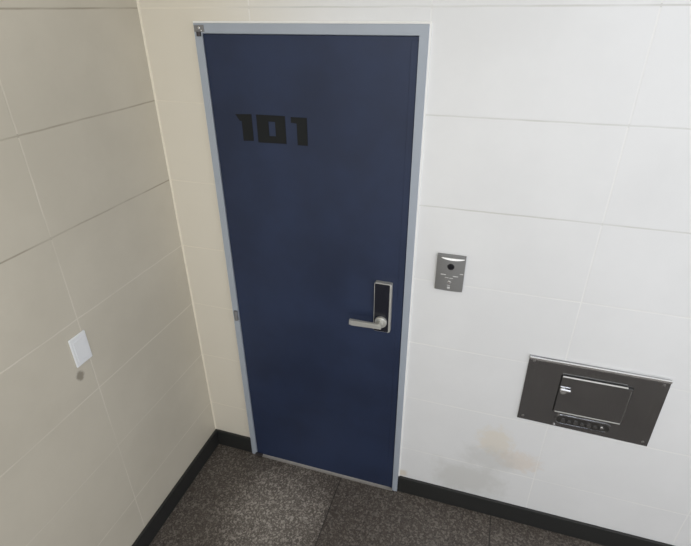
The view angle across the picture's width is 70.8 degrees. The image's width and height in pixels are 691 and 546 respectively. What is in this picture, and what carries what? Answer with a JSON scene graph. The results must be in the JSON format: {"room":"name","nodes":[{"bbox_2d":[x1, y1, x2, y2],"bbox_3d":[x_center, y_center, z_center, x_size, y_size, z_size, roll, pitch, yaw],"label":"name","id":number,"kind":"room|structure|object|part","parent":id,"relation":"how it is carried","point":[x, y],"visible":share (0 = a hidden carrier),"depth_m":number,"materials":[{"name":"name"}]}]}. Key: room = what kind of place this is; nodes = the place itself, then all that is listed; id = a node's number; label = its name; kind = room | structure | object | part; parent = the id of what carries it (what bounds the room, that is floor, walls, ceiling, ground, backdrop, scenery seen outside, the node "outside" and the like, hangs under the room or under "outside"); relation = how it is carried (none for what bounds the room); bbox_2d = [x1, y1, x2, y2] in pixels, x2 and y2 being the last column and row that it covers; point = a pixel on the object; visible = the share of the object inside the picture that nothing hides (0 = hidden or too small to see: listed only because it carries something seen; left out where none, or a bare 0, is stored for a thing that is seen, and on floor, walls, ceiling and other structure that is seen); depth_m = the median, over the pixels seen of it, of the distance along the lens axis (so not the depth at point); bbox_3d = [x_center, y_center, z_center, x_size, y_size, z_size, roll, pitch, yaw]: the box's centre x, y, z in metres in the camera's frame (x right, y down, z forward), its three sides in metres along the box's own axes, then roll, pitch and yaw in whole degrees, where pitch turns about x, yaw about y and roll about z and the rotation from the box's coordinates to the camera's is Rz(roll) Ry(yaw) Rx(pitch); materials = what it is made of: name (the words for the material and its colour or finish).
{"room":"apartment hallway","nodes":[
{"label":"apartment hallway","id":0,"kind":"room"},
{"bbox_2d":[0,0,214,545],"bbox_3d":[-1.212,0.464,0.927,0.120,2.600,3.120,8,30,15],"label":"wall","id":1,"kind":"structure","parent":0,"point":[90,242],"depth_m":1.65,"materials":[{"name":"beige tile"}]},
{"bbox_2d":[68,330,91,367],"bbox_3d":[-0.909,0.260,1.669,0.008,0.114,0.070,8,30,15],"label":"switch plate","id":2,"kind":"object","parent":1,"relation":"attached to","point":[79,345],"visible":1,"depth_m":1.66,"materials":[{"name":"white plastic"}]},
{"bbox_2d":[132,429,218,545],"bbox_3d":[-1.161,1.595,1.458,0.012,0.105,3.000,8,30,15],"label":"baseboard","id":3,"kind":"structure","parent":1,"relation":"attached to","point":[159,518],"depth_m":2.38,"materials":[{"name":"black rubber"}]},
{"bbox_2d":[149,444,603,545],"bbox_3d":[0.368,1.879,1.137,3.420,0.100,3.120,8,30,15],"label":"floor","id":4,"kind":"structure","parent":0,"point":[239,497],"depth_m":2.34,"materials":[{"name":"stone"}]},
{"bbox_2d":[139,0,690,545],"bbox_3d":[0.869,0.015,1.728,3.300,2.600,0.120,8,30,15],"label":"wall","id":5,"kind":"structure","parent":0,"point":[556,160],"depth_m":1.69,"materials":[{"name":"white tile"}]},
{"bbox_2d":[136,0,216,428],"bbox_3d":[-0.722,-0.234,2.087,0.006,2.495,0.006,8,30,15],"label":"trim","id":6,"kind":"structure","parent":5,"relation":"attached to","point":[137,1],"depth_m":2.02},
{"bbox_2d":[217,429,251,451],"bbox_3d":[-0.608,0.924,2.678,0.207,0.105,0.012,8,30,15],"label":"baseboard","id":7,"kind":"structure","parent":5,"relation":"attached to","point":[225,438],"depth_m":2.67,"materials":[{"name":"black rubber"}]},
{"bbox_2d":[193,21,431,490],"bbox_3d":[-0.124,0.111,2.075,0.820,2.106,0.163,8,30,15],"label":"door","id":8,"kind":"structure","parent":5,"relation":"in","point":[316,129],"depth_m":1.87,"materials":[{"name":"blue paint"}]},
{"bbox_3d":[0.080,0.208,1.966,0.136,0.024,0.013,8,30,15],"label":"lever handle","id":9,"kind":"part","parent":8,"relation":"part of","materials":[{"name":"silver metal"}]},
{"bbox_3d":[0.145,0.142,1.950,0.060,0.223,0.002,8,30,15],"label":"keypad panel","id":10,"kind":"part","parent":8,"relation":"part of","materials":[{"name":"black glass"}]},
{"bbox_2d":[434,253,466,291],"bbox_3d":[0.389,0.000,1.808,0.103,0.145,0.022,8,30,15],"label":"intercom","id":11,"kind":"object","parent":5,"relation":"attached to","point":[450,268],"visible":1,"depth_m":1.80,"materials":[{"name":"grey metal"}]},
{"bbox_2d":[397,476,673,545],"bbox_3d":[1.346,1.211,2.134,2.270,0.105,0.012,8,30,15],"label":"baseboard","id":12,"kind":"structure","parent":5,"relation":"attached to","point":[534,518],"depth_m":2.27,"materials":[{"name":"black rubber"}]},
{"bbox_2d":[517,354,672,445],"bbox_3d":[0.942,0.501,1.881,0.489,0.334,0.027,8,30,15],"label":"hatch","id":13,"kind":"object","parent":5,"relation":"attached to","point":[605,402],"visible":1,"depth_m":1.87,"materials":[{"name":"metal"}]},
{"bbox_3d":[0.945,0.603,1.942,0.192,0.035,0.002,8,30,15],"label":"slot panel","id":14,"kind":"part","parent":13,"relation":"part of","materials":[{"name":"metal"}]},
{"bbox_3d":[0.940,0.411,1.830,0.224,0.007,0.007,8,30,15],"label":"hinge rod","id":15,"kind":"part","parent":13,"relation":"part of","materials":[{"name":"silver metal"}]}
]}

